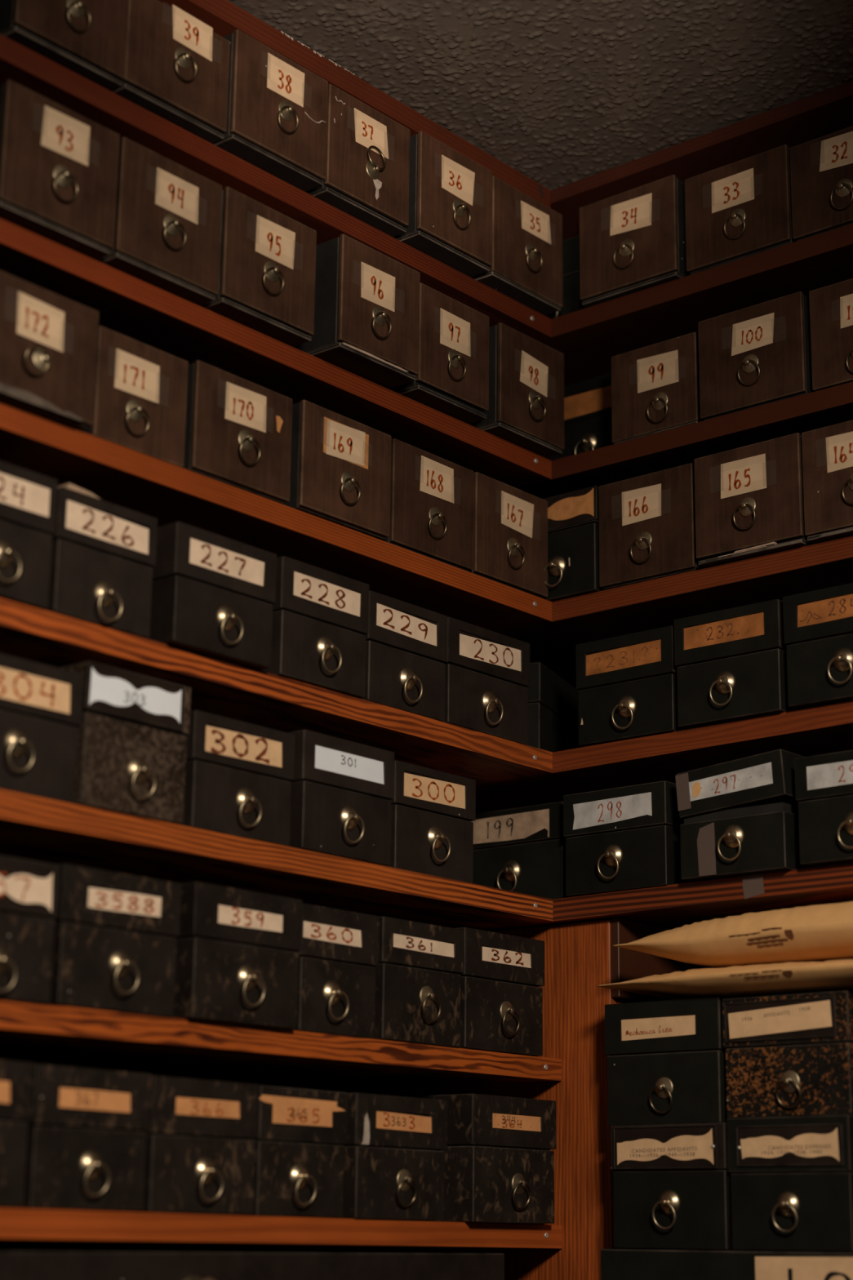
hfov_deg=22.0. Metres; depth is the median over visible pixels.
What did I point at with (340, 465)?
file box
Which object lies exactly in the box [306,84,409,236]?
file box
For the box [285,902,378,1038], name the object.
file box
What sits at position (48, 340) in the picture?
file box
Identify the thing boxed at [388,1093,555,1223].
file box
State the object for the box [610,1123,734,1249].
file box
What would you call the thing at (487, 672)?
file box
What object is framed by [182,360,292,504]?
file box
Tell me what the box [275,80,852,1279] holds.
shelving unit
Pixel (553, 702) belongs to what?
file box
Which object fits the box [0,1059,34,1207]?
file box
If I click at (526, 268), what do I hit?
file box
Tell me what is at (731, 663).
file box
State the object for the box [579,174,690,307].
file box
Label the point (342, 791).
file box
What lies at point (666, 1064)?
file box
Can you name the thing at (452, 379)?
file box
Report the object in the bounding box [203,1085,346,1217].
file box
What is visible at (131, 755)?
file box
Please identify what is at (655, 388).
file box
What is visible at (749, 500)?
file box
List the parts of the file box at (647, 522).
ring pull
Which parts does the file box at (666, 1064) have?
ring pull, lid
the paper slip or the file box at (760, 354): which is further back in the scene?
the file box at (760, 354)
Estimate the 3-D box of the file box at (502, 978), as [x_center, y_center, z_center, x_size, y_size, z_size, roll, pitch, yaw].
[-0.033,0.346,2.104,0.293,0.107,0.117,-12,-20,39]
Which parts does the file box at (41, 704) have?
ring pull, lid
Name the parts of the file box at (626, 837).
ring pull, lid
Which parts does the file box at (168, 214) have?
ring pull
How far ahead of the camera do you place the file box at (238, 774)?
1.80 m
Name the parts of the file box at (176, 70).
ring pull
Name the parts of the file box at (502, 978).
lid, ring pull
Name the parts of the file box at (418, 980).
lid, ring pull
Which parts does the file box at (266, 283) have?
ring pull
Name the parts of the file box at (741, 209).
ring pull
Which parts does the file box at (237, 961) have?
lid, ring pull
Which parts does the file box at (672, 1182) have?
lid, ring pull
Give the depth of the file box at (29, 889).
1.60 m
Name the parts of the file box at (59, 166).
ring pull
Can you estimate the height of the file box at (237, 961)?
0.106 m
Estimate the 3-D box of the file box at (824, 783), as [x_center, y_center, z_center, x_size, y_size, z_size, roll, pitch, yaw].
[0.459,0.169,1.993,0.116,0.094,0.296,-12,-20,39]
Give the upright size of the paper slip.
0.005 m
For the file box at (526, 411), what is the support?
on the shelving unit at (34, 828)
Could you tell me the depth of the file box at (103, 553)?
1.72 m
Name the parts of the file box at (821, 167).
ring pull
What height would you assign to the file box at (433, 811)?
0.097 m
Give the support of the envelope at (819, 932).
on the envelope at (802, 977)
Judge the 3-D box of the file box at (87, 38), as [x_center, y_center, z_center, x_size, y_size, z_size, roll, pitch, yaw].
[-0.390,-0.498,1.869,0.293,0.106,0.115,-12,-20,39]
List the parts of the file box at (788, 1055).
lid, ring pull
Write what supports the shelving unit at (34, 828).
on the floor
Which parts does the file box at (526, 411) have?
panel, ring pull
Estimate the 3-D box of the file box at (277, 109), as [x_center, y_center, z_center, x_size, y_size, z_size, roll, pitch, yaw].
[-0.233,-0.450,2.035,0.293,0.104,0.117,-12,-20,39]
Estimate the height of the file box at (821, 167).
0.097 m
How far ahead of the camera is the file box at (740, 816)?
1.97 m
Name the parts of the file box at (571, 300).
lid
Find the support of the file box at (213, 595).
on the shelving unit at (34, 828)
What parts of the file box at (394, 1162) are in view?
lid, ring pull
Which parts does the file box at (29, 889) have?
ring pull, lid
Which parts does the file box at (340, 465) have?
ring pull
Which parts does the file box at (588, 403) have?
lid, ring pull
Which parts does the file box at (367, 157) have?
ring pull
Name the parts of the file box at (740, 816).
ring pull, lid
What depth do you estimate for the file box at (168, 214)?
1.81 m
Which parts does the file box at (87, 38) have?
ring pull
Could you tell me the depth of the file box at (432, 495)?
2.05 m
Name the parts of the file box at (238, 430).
ring pull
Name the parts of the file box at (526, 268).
ring pull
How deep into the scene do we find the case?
1.74 m
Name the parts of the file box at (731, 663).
ring pull, lid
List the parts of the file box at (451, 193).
panel, ring pull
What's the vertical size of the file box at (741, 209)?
0.101 m
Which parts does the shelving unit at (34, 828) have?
panel, shelf, shelf, shelf, shelf, shelf, shelf, shelf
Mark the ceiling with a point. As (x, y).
(559, 92)
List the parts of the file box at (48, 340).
ring pull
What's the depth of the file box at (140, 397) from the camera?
1.79 m
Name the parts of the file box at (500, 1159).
lid, ring pull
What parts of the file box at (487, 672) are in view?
lid, ring pull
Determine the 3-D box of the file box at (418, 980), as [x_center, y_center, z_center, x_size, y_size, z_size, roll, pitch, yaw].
[-0.108,0.324,2.019,0.293,0.105,0.107,-12,-20,39]
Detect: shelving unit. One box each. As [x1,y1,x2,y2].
[0,0,562,1248]
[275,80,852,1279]
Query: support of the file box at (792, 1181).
on the file box at (615, 1264)
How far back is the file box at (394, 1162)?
1.86 m
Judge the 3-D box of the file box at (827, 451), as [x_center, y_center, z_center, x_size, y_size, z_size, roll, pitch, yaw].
[0.476,-0.121,2.063,0.116,0.104,0.293,-12,-20,39]
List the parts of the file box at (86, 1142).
lid, ring pull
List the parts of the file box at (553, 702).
lid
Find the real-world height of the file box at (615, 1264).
0.199 m
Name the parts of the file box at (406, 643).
lid, ring pull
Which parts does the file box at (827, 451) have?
ring pull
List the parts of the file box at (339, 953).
ring pull, lid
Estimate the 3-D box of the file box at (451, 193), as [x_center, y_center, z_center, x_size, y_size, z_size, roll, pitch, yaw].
[-0.075,-0.402,2.210,0.293,0.107,0.109,-12,-20,39]
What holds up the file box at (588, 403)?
on the shelving unit at (580, 956)
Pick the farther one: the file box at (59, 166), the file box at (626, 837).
the file box at (626, 837)
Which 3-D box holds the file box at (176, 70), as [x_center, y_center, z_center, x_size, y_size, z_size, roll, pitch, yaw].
[-0.315,-0.469,1.953,0.293,0.097,0.117,-12,-20,39]
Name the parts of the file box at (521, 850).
ring pull, lid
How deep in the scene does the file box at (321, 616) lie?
1.90 m
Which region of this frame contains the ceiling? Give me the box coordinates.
[227,0,852,190]
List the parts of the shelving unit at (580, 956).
upright panel, shelf, shelf, panel, shelf, shelf, shelf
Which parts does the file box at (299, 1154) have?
lid, ring pull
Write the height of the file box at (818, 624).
0.102 m
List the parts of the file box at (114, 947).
lid, ring pull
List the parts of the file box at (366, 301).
panel, ring pull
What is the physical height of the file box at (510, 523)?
0.101 m
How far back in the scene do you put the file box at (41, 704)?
1.65 m
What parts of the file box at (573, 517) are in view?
ring pull, lid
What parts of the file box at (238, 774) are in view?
lid, ring pull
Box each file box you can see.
[0,0,128,90]
[0,79,119,259]
[0,271,98,430]
[0,460,57,609]
[0,653,84,804]
[0,855,59,1004]
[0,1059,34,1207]
[0,1064,151,1210]
[41,486,157,638]
[45,863,182,1017]
[58,661,191,824]
[79,325,188,467]
[95,137,222,305]
[97,1075,259,1213]
[110,0,230,143]
[146,521,276,670]
[169,881,302,1029]
[177,710,294,846]
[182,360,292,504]
[199,186,316,346]
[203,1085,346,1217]
[213,29,328,191]
[260,555,368,697]
[283,400,391,539]
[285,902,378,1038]
[288,729,394,866]
[293,234,420,388]
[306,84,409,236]
[309,1093,447,1220]
[359,590,448,721]
[370,916,463,1047]
[381,438,473,571]
[387,760,475,883]
[388,282,488,423]
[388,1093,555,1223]
[392,130,492,277]
[443,617,529,744]
[454,927,544,1056]
[468,322,564,457]
[468,471,547,598]
[471,175,563,315]
[471,801,571,899]
[525,662,583,752]
[542,485,604,601]
[544,235,586,319]
[546,373,614,460]
[563,780,693,897]
[576,625,684,746]
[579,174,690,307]
[598,462,705,590]
[600,1248,852,1279]
[604,996,729,1125]
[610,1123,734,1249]
[611,332,703,444]
[674,599,796,728]
[675,749,810,881]
[684,144,795,275]
[693,432,813,568]
[697,291,815,420]
[722,990,852,1118]
[727,1115,852,1251]
[782,582,852,709]
[790,125,852,241]
[795,750,852,866]
[801,419,852,543]
[808,278,852,391]
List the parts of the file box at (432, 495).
ring pull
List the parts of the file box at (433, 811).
lid, ring pull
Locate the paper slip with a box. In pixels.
[57,483,100,499]
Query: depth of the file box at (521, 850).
2.15 m
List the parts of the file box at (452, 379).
panel, ring pull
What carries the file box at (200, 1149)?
on the shelving unit at (34, 828)
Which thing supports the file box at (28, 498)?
on the shelving unit at (34, 828)
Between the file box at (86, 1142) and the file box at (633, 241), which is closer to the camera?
the file box at (86, 1142)
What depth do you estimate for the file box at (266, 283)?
1.90 m
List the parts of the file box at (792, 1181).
ring pull, lid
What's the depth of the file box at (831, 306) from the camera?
2.03 m
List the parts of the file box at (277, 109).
ring pull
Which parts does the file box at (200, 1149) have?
lid, ring pull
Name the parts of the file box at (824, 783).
lid, ring pull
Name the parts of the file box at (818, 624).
lid, ring pull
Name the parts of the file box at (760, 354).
ring pull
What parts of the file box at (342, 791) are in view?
lid, ring pull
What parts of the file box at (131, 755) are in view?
lid, ring pull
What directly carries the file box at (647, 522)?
on the shelving unit at (580, 956)
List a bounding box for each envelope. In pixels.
[595,959,852,999]
[612,901,852,968]
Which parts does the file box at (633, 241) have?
ring pull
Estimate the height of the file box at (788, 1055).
0.102 m
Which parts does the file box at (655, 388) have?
ring pull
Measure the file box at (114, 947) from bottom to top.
0.104 m
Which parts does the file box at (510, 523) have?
ring pull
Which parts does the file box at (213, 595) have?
lid, ring pull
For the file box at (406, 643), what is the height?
0.101 m
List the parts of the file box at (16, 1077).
lid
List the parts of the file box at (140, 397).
ring pull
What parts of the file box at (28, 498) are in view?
ring pull, lid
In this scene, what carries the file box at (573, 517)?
on the shelving unit at (580, 956)
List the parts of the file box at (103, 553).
lid, ring pull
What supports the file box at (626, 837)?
on the shelving unit at (580, 956)
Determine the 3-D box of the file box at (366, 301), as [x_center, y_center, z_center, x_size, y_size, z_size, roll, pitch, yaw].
[-0.146,-0.279,2.077,0.293,0.108,0.106,-12,-20,39]
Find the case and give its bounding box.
[0,1247,504,1279]
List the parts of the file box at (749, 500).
ring pull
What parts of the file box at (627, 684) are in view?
lid, ring pull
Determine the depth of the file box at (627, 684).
2.09 m
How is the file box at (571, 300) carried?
on the shelving unit at (580, 956)
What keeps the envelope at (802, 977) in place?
on the file box at (666, 1064)
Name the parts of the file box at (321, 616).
lid, ring pull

